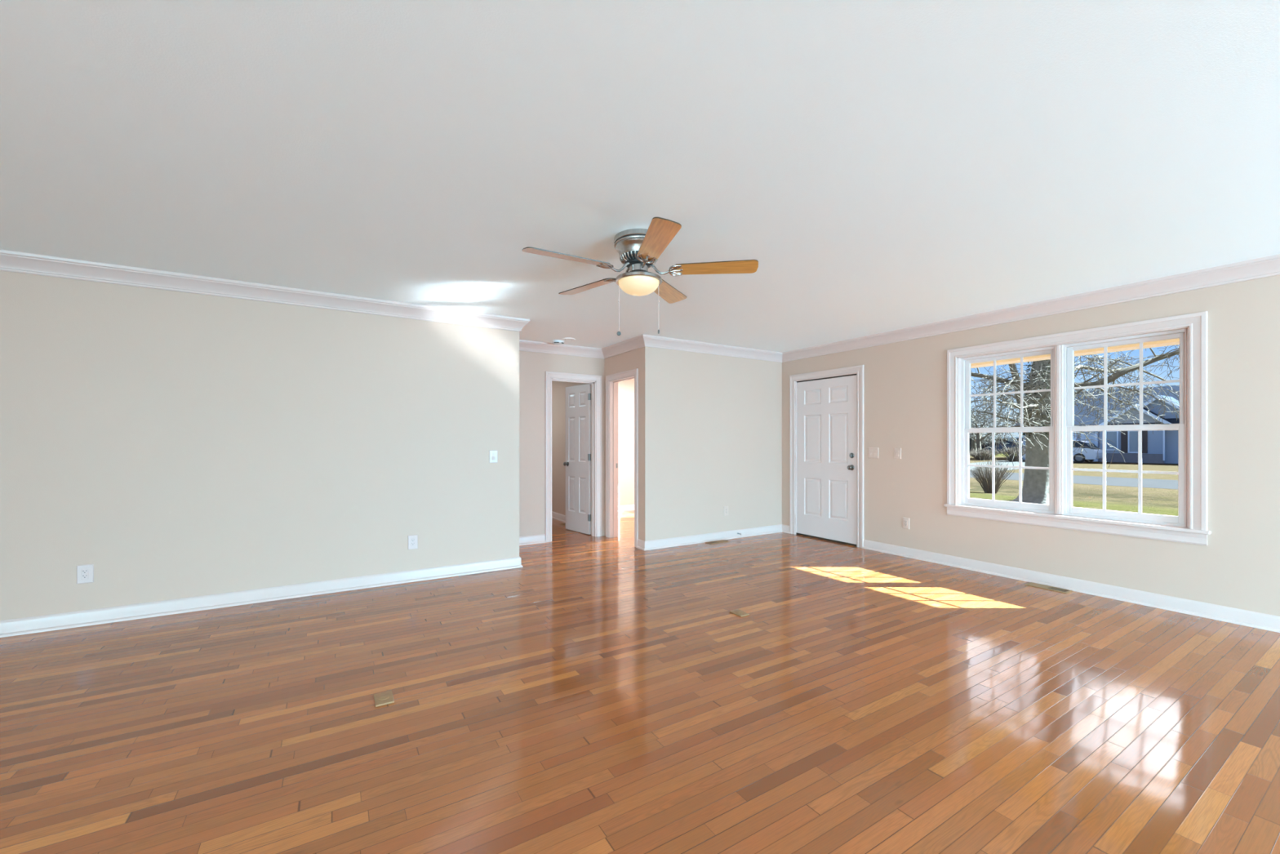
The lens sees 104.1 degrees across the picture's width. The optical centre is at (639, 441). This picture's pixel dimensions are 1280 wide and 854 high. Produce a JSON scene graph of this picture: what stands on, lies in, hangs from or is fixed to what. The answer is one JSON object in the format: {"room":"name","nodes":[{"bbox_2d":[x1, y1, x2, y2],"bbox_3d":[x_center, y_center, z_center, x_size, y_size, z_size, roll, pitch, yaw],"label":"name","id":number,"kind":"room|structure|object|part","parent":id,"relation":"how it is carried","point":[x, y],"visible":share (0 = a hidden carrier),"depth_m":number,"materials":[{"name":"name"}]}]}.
{"room":"empty living room","nodes":[
{"label":"empty living room","id":0,"kind":"room"},
{"bbox_2d":[0,271,519,620],"bbox_3d":[-3.736,0.020,3.446,5.890,2.440,0.120,0,0,-32],"label":"wall","id":1,"kind":"structure","parent":0,"point":[175,445],"depth_m":3.76,"materials":[{"name":"paint"}]},
{"bbox_2d":[76,564,93,583],"bbox_3d":[-3.744,0.895,3.365,0.080,0.125,0.010,0,0,-32],"label":"wall outlet","id":2,"kind":"object","parent":1,"relation":"attached to","point":[85,573],"visible":1,"depth_m":3.36,"materials":[{"name":"white plastic"}]},
{"bbox_2d":[81,568,88,579],"bbox_3d":[-3.742,0.895,3.362,0.033,0.066,0.003,0,0,-32],"label":"receptacle","id":3,"kind":"object","parent":2,"relation":"attached to","point":[84,571],"depth_m":3.36,"materials":[{"name":"grey plastic"}]},
{"bbox_2d":[0,556,523,637],"bbox_3d":[-3.661,1.190,3.475,5.788,0.100,0.148,0,0,-32],"label":"baseboard","id":4,"kind":"structure","parent":1,"relation":"attached to","point":[25,625],"depth_m":3.76,"materials":[{"name":"white wood"}]},
{"bbox_2d":[408,534,417,549],"bbox_3d":[-2.015,0.894,4.424,0.080,0.125,0.010,0,0,-32],"label":"wall outlet","id":5,"kind":"object","parent":1,"relation":"attached to","point":[413,539],"visible":1,"depth_m":4.42,"materials":[{"name":"white plastic"}]},
{"bbox_2d":[410,537,414,546],"bbox_3d":[-2.013,0.894,4.422,0.033,0.066,0.003,0,0,-32],"label":"receptacle","id":6,"kind":"object","parent":5,"relation":"attached to","point":[412,540],"depth_m":4.42,"materials":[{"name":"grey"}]},
{"bbox_2d":[488,450,497,462],"bbox_3d":[-1.407,0.146,4.794,0.078,0.120,0.014,0,0,-32],"label":"light switch","id":7,"kind":"object","parent":1,"relation":"attached to","point":[493,455],"visible":1,"depth_m":4.79,"materials":[{"name":"white plastic"}]},
{"bbox_2d":[0,248,1279,362],"bbox_3d":[0.071,-1.143,0.888,9.450,0.115,10.240,0,0,-32],"label":"trim","id":8,"kind":"structure","parent":1,"relation":"attached to","point":[10,260],"depth_m":4.06,"materials":[{"name":"white wood"}]},
{"bbox_2d":[519,351,604,536],"bbox_3d":[-2.141,0.020,5.608,3.850,2.440,0.120,0,0,-32],"label":"wall","id":9,"kind":"structure","parent":0,"point":[533,366],"depth_m":6.07,"materials":[{"name":"paint"}]},
{"bbox_2d":[519,533,545,545],"bbox_3d":[-2.402,1.190,5.361,2.907,0.100,0.028,0,0,-32],"label":"baseboard","id":10,"kind":"structure","parent":9,"relation":"attached to","point":[536,539],"depth_m":6.03,"materials":[{"name":"white wood"}]},
{"bbox_2d":[545,371,601,542],"bbox_3d":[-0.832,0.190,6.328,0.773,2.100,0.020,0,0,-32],"label":"trim","id":11,"kind":"structure","parent":9,"relation":"attached to","point":[548,375],"depth_m":6.28,"materials":[{"name":"white wood"}]},
{"bbox_2d":[563,383,591,534],"bbox_3d":[-0.844,0.234,6.821,0.161,1.992,0.607,0,0,-40],"label":"door","id":12,"kind":"structure","parent":9,"relation":"in","point":[577,464],"depth_m":6.79,"materials":[{"name":"paint"}]},
{"bbox_3d":[-1.038,0.315,6.975,0.063,0.066,0.066,0,0,-40],"label":"knob","id":13,"kind":"part","parent":12,"relation":"part of","materials":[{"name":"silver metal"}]},
{"bbox_2d":[551,346,653,541],"bbox_3d":[-0.874,0.020,7.340,0.120,2.440,3.770,0,0,-32],"label":"wall","id":14,"kind":"structure","parent":0,"point":[642,358],"depth_m":5.82,"materials":[{"name":"paint"}]},
{"bbox_2d":[551,511,565,522],"bbox_3d":[-1.901,1.190,7.379,1.590,0.100,2.630,0,0,-32],"label":"baseboard","id":15,"kind":"structure","parent":14,"relation":"attached to","point":[557,516],"depth_m":7.86,"materials":[{"name":"white wood"}]},
{"bbox_2d":[605,368,638,546],"bbox_3d":[-0.234,0.194,6.161,0.020,2.092,0.780,0,0,-32],"label":"trim","id":16,"kind":"structure","parent":14,"relation":"attached to","point":[634,372],"depth_m":6.02,"materials":[{"name":"white wood"}]},
{"bbox_2d":[609,375,634,537],"bbox_3d":[-0.174,0.229,6.197,0.122,2.022,0.640,0,0,-32],"label":"trim","id":17,"kind":"structure","parent":14,"relation":"attached to","point":[613,384],"depth_m":6.45,"materials":[{"name":"white wood"}]},
{"bbox_2d":[617,378,634,505],"bbox_3d":[-0.494,0.020,8.845,2.100,2.440,0.120,0,0,-32],"label":"wall","id":18,"kind":"structure","parent":0,"point":[625,388],"depth_m":8.93,"materials":[{"name":"paint"}]},
{"bbox_2d":[617,504,634,511],"bbox_3d":[0.266,1.190,7.604,2.100,0.100,2.790,0,0,-32],"label":"baseboard","id":19,"kind":"structure","parent":18,"relation":"attached to","point":[629,507],"depth_m":8.91,"materials":[{"name":"white wood"}]},
{"bbox_2d":[0,0,1279,352],"bbox_3d":[-0.650,-1.275,2.065,9.750,0.150,13.300,0,0,-32],"label":"ceiling","id":20,"kind":"structure","parent":0,"point":[883,166],"depth_m":2.04,"materials":[{"name":"paint"}]},
{"bbox_2d":[551,339,564,344],"bbox_3d":[-0.978,-1.182,5.969,0.148,0.036,0.148,0,0,-32],"label":"smoke detector","id":21,"kind":"object","parent":20,"relation":"attached to","point":[555,341],"visible":1,"depth_m":5.92,"materials":[{"name":"white plastic"}]},
{"bbox_2d":[561,337,575,341],"bbox_3d":[-0.837,-1.194,5.856,0.156,0.010,0.156,0,0,-32],"label":"cover plate","id":22,"kind":"object","parent":20,"relation":"attached to","point":[562,339],"visible":1,"depth_m":5.83,"materials":[{"name":"paint"}]},
{"bbox_2d":[521,217,758,335],"bbox_3d":[-0.051,-0.913,2.937,1.292,0.573,1.339,0,0,-32],"label":"ceiling fan","id":23,"kind":"object","parent":20,"relation":"hanging from","point":[638,250],"visible":1,"depth_m":2.86,"materials":[{"name":"brown wood"}]},
{"bbox_3d":[-0.398,-1.010,2.736,0.489,0.006,0.140,0,11,-29],"label":"blade","id":24,"kind":"part","parent":23,"relation":"part of","materials":[{"name":"brown wood"}]},
{"bbox_3d":[-0.339,-1.010,3.261,0.489,0.006,0.140,0,11,42],"label":"blade","id":25,"kind":"part","parent":23,"relation":"part of","materials":[{"name":"brown wood"}]},
{"bbox_2d":[619,250,657,265],"bbox_3d":[-0.007,-1.071,2.957,0.230,0.035,0.229,0,0,-32],"label":"vent","id":26,"kind":"object","parent":23,"relation":"attached to","point":[628,257],"depth_m":2.89,"materials":[{"name":"silver metal"}]},
{"bbox_3d":[-0.007,-0.910,2.957,0.242,0.079,0.242,0,0,-32],"label":"lamp shade","id":27,"kind":"part","parent":23,"relation":"part of","materials":[{"name":"beige glass"}]},
{"bbox_3d":[0.083,-1.010,2.517,0.140,0.006,0.489,11,-2,-11],"label":"blade","id":28,"kind":"part","parent":23,"relation":"part of","materials":[{"name":"brown wood"}]},
{"bbox_3d":[0.179,-1.010,3.366,0.140,0.006,0.489,-12,-5,24],"label":"blade","id":29,"kind":"part","parent":23,"relation":"part of","materials":[{"name":"brown wood"}]},
{"bbox_3d":[0.440,-1.010,2.906,0.489,0.006,0.140,0,-11,6],"label":"blade","id":30,"kind":"part","parent":23,"relation":"part of","materials":[{"name":"brown wood"}]},
{"bbox_2d":[0,510,1279,853],"bbox_3d":[-0.658,1.300,2.060,9.730,0.120,13.300,0,0,-32],"label":"floor","id":31,"kind":"structure","parent":0,"point":[593,695],"depth_m":2.25,"materials":[{"name":"brown wood"}]},
{"bbox_2d":[373,689,394,706],"bbox_3d":[-1.231,1.233,2.398,0.080,0.013,0.124,0,0,-32],"label":"floor outlet","id":32,"kind":"object","parent":31,"relation":"on","point":[384,698],"visible":1,"depth_m":2.38,"materials":[{"name":"gold metal"}]},
{"bbox_3d":[-1.234,1.229,2.401,0.058,0.004,0.058,0,0,-32],"label":"screw lid","id":33,"kind":"part","parent":32,"relation":"part of","materials":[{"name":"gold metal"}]},
{"bbox_2d":[705,539,728,544],"bbox_3d":[0.954,1.237,6.138,0.300,0.006,0.115,0,0,-32],"label":"floor vent","id":34,"kind":"object","parent":31,"relation":"in","point":[721,540],"visible":1,"depth_m":6.14,"materials":[{"name":"brown"}]},
{"bbox_2d":[729,608,749,617],"bbox_3d":[0.715,1.232,3.593,0.080,0.015,0.124,0,0,-32],"label":"floor outlet","id":35,"kind":"object","parent":31,"relation":"on","point":[740,613],"visible":1,"depth_m":3.57,"materials":[{"name":"gold metal"}]},
{"bbox_2d":[1024,582,1072,593],"bbox_3d":[3.453,1.237,4.221,0.125,0.006,0.290,0,0,-32],"label":"floor vent","id":36,"kind":"object","parent":31,"relation":"in","point":[1030,584],"visible":1,"depth_m":4.21,"materials":[{"name":"brown metal"}]},
{"bbox_2d":[653,347,782,539],"bbox_3d":[1.026,0.020,6.364,2.100,2.440,0.120,0,0,-32],"label":"wall","id":37,"kind":"structure","parent":0,"point":[717,419],"depth_m":6.25,"materials":[{"name":"paint"}]},
{"bbox_2d":[635,524,789,550],"bbox_3d":[0.994,1.190,6.274,2.262,0.100,0.182,0,0,-28],"label":"baseboard","id":38,"kind":"structure","parent":37,"relation":"attached to","point":[701,538],"depth_m":6.17,"materials":[{"name":"white wood"}]},
{"bbox_2d":[724,506,728,515],"bbox_3d":[1.094,0.884,6.329,0.074,0.120,0.010,0,0,-32],"label":"wall outlet","id":39,"kind":"object","parent":37,"relation":"attached to","point":[726,508],"visible":1,"depth_m":6.33,"materials":[{"name":"beige plastic"}]},
{"bbox_2d":[782,275,1279,616],"bbox_3d":[3.434,0.020,4.568,0.130,2.440,13.260,0,0,-32],"label":"wall","id":40,"kind":"structure","parent":0,"point":[905,382],"depth_m":3.96,"materials":[{"name":"paint"}]},
{"bbox_2d":[795,374,856,544],"bbox_3d":[2.321,0.219,6.265,0.107,2.006,0.928,0,0,-32],"label":"door","id":41,"kind":"structure","parent":40,"relation":"in","point":[825,455],"depth_m":6.23,"materials":[{"name":"paint"}]},
{"bbox_3d":[2.500,0.312,5.930,0.063,0.066,0.066,0,0,-32],"label":"knob","id":42,"kind":"part","parent":41,"relation":"part of","materials":[{"name":"silver metal"}]},
{"bbox_2d":[789,364,863,547],"bbox_3d":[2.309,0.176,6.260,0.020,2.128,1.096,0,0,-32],"label":"trim","id":43,"kind":"structure","parent":40,"relation":"attached to","point":[859,370],"depth_m":5.97,"materials":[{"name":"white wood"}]},
{"bbox_2d":[868,447,878,457],"bbox_3d":[2.662,0.132,5.691,0.014,0.120,0.124,0,0,-32],"label":"light switch","id":44,"kind":"object","parent":40,"relation":"attached to","point":[873,451],"visible":1,"depth_m":5.69,"materials":[{"name":"beige plastic"}]},
{"bbox_2d":[893,448,901,458],"bbox_3d":[2.812,0.132,5.447,0.014,0.120,0.078,0,0,-32],"label":"light switch","id":45,"kind":"object","parent":40,"relation":"attached to","point":[897,451],"visible":1,"depth_m":5.44,"materials":[{"name":"beige plastic"}]},
{"bbox_2d":[902,516,909,528],"bbox_3d":[2.862,0.880,5.367,0.010,0.120,0.074,0,0,-32],"label":"wall outlet","id":46,"kind":"object","parent":40,"relation":"attached to","point":[905,520],"visible":1,"depth_m":5.36,"materials":[{"name":"beige plastic"}]},
{"bbox_2d":[862,539,1279,632],"bbox_3d":[4.678,1.190,2.388,0.028,0.100,7.983,0,0,-32],"label":"baseboard","id":47,"kind":"structure","parent":40,"relation":"attached to","point":[1231,615],"depth_m":3.99,"materials":[{"name":"white wood"}]},
{"bbox_2d":[970,337,1179,368],"bbox_3d":[3.677,-1.300,5.655,1.420,0.800,12.200,0,0,-32],"label":"soffit","id":48,"kind":"structure","parent":40,"relation":"attached to","point":[1174,341],"depth_m":5.11,"materials":[{"name":"brown wood"}]},
{"bbox_2d":[943,311,1211,545],"bbox_3d":[3.583,-0.090,4.285,0.172,1.651,1.782,0,0,-32],"label":"window","id":49,"kind":"structure","parent":40,"relation":"in","point":[1190,525],"depth_m":4.15,"materials":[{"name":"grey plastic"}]},
{"bbox_3d":[3.421,-0.098,4.643,0.075,1.452,0.779,0,0,-32],"label":"frame","id":50,"kind":"part","parent":49,"relation":"part of","materials":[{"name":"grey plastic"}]},
{"bbox_3d":[3.411,0.240,4.637,0.028,0.736,0.735,0,0,-32],"label":"sash","id":51,"kind":"part","parent":49,"relation":"part of","materials":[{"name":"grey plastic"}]},
{"bbox_3d":[3.436,-0.448,4.653,0.028,0.712,0.735,0,0,-32],"label":"sash","id":52,"kind":"part","parent":49,"relation":"part of","materials":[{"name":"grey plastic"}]},
{"bbox_3d":[3.826,0.240,3.959,0.028,0.736,0.711,0,0,-32],"label":"sash","id":53,"kind":"part","parent":49,"relation":"part of","materials":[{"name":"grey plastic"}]},
{"bbox_3d":[3.836,-0.098,3.965,0.075,1.452,0.755,0,0,-32],"label":"frame","id":54,"kind":"part","parent":49,"relation":"part of","materials":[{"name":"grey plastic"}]},
{"bbox_3d":[3.852,-0.448,3.975,0.028,0.712,0.711,0,0,-32],"label":"sash","id":55,"kind":"part","parent":49,"relation":"part of","materials":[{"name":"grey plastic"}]},
{"label":"outside","id":56,"kind":"structure","parent":0,"visible":0},
{"bbox_2d":[969,452,1177,515],"bbox_3d":[75.184,1.629,92.986,214.620,0.378,260.000,0,0,-32],"label":"lawn","id":57,"kind":"structure","parent":56,"point":[1163,501],"depth_m":17.26,"materials":[{"name":"green plant"}]},
{"bbox_2d":[969,408,1001,453],"bbox_3d":[34.915,-1.271,52.314,5.044,5.522,5.462,0,0,-14],"label":"bare tree","id":58,"kind":"object","parent":57,"relation":"on","point":[973,443],"visible":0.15,"depth_m":51.75,"materials":[{"name":"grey plant"}]},
{"bbox_2d":[969,446,1002,460],"bbox_3d":[26.388,0.939,38.338,2.519,1.069,2.544,0,0,-32],"label":"bare shrub","id":59,"kind":"object","parent":57,"relation":"on","point":[984,452],"visible":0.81,"depth_m":38.15,"materials":[{"name":"plant"}]},
{"bbox_2d":[969,457,1015,493],"bbox_3d":[12.092,1.174,17.241,1.359,1.272,1.308,0,0,-32],"label":"bare shrub","id":60,"kind":"object","parent":57,"relation":"on","point":[999,474],"visible":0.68,"depth_m":17.07,"materials":[{"name":"brown plant"}]},
{"bbox_2d":[969,408,1019,456],"bbox_3d":[31.716,-1.111,46.128,6.155,5.202,8.272,0,0,-32],"label":"bare tree","id":61,"kind":"object","parent":57,"relation":"on","point":[978,440],"visible":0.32,"depth_m":45.70,"materials":[{"name":"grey plant"}]},
{"bbox_2d":[970,394,1019,421],"bbox_3d":[58.584,-3.153,81.414,12.362,9.287,10.980,0,0,-32],"label":"bare tree","id":62,"kind":"object","parent":57,"relation":"on","point":[1013,394],"visible":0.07,"depth_m":80.28,"materials":[{"name":"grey plant"}]},
{"bbox_2d":[969,421,1022,452],"bbox_3d":[52.562,-0.660,67.336,9.600,4.200,12.700,0,0,-32],"label":"house","id":63,"kind":"structure","parent":57,"relation":"on","point":[1001,424],"depth_m":67.20,"materials":[{"name":"brick"}]},
{"bbox_2d":[984,440,1022,453],"bbox_3d":[44.199,0.685,59.931,1.830,1.509,4.432,0,0,-32],"label":"car","id":64,"kind":"object","parent":57,"relation":"on","point":[1011,443],"visible":0.22,"depth_m":59.49,"materials":[{"name":"blue"}]},
{"bbox_2d":[999,446,1025,461],"bbox_3d":[26.543,0.888,35.293,1.678,1.165,1.674,0,0,-3],"label":"bare shrub","id":65,"kind":"object","parent":57,"relation":"on","point":[1015,458],"visible":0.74,"depth_m":35.26,"materials":[{"name":"brown plant"}]},
{"bbox_2d":[969,344,1179,504],"bbox_3d":[11.422,-3.504,13.925,11.398,10.488,6.679,0,0,-1],"label":"tree","id":66,"kind":"object","parent":57,"relation":"on","point":[1037,405],"visible":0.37,"depth_m":13.58,"materials":[{"name":"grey plant"}]},
{"bbox_2d":[1017,385,1179,463],"bbox_3d":[38.729,-1.280,34.523,10.680,5.440,18.000,0,0,-32],"label":"house","id":67,"kind":"structure","parent":57,"relation":"on","point":[1161,446],"depth_m":33.77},
{"bbox_3d":[31.927,0.390,36.571,0.140,2.100,0.160,0,0,-32],"label":"garage post","id":68,"kind":"part","parent":67,"relation":"part of","materials":[{"name":"white"}]},
{"bbox_3d":[32.362,0.465,35.899,0.100,1.950,0.800,0,0,-32],"label":"garage door","id":69,"kind":"part","parent":67,"relation":"part of","materials":[{"name":"white"}]},
{"bbox_3d":[32.554,0.390,35.547,0.140,2.100,0.160,0,0,-32],"label":"garage post","id":70,"kind":"part","parent":67,"relation":"part of","materials":[{"name":"white"}]},
{"bbox_3d":[32.708,-0.065,34.569,0.020,1.210,0.530,0,0,-32],"label":"pane","id":71,"kind":"part","parent":67,"relation":"part of","materials":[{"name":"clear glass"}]},
{"bbox_2d":[1120,431,1128,453],"bbox_3d":[33.056,0.025,34.038,0.060,1.530,0.340,0,0,-32],"label":"shutter","id":72,"kind":"object","parent":67,"relation":"hanging from","point":[1124,437],"depth_m":34.01,"materials":[{"name":"grey"}]},
{"bbox_3d":[33.290,0.020,33.618,0.020,1.380,0.440,0,0,-32],"label":"pane","id":73,"kind":"part","parent":67,"relation":"part of","materials":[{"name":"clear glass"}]},
{"bbox_2d":[1142,430,1147,453],"bbox_3d":[33.558,0.025,33.219,0.060,1.530,0.340,0,0,-32],"label":"shutter","id":74,"kind":"object","parent":67,"relation":"hanging from","point":[1144,433],"depth_m":33.15,"materials":[{"name":"grey"}]},
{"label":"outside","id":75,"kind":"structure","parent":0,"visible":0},
{"bbox_2d":[969,471,1177,488],"bbox_3d":[3.059,1.676,48.788,5.600,0.020,260.000,0,0,-32],"label":"road","id":76,"kind":"structure","parent":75,"point":[1110,481],"depth_m":20.97,"materials":[{"name":"grey asphalt"}]},
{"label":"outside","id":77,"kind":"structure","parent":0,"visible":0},
{"bbox_2d":[969,459,1096,471],"bbox_3d":[24.747,1.540,33.109,15.000,0.230,4.400,0,0,-32],"label":"driveway","id":78,"kind":"structure","parent":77,"point":[1015,463],"depth_m":33.46,"materials":[{"name":"concrete"}]},
{"bbox_2d":[1017,440,1102,462],"bbox_3d":[29.307,0.670,34.855,1.830,1.509,4.432,0,0,-32],"label":"car","id":79,"kind":"object","parent":78,"relation":"on","point":[1091,454],"visible":0.47,"depth_m":33.17,"materials":[{"name":"white metal"}]}
]}

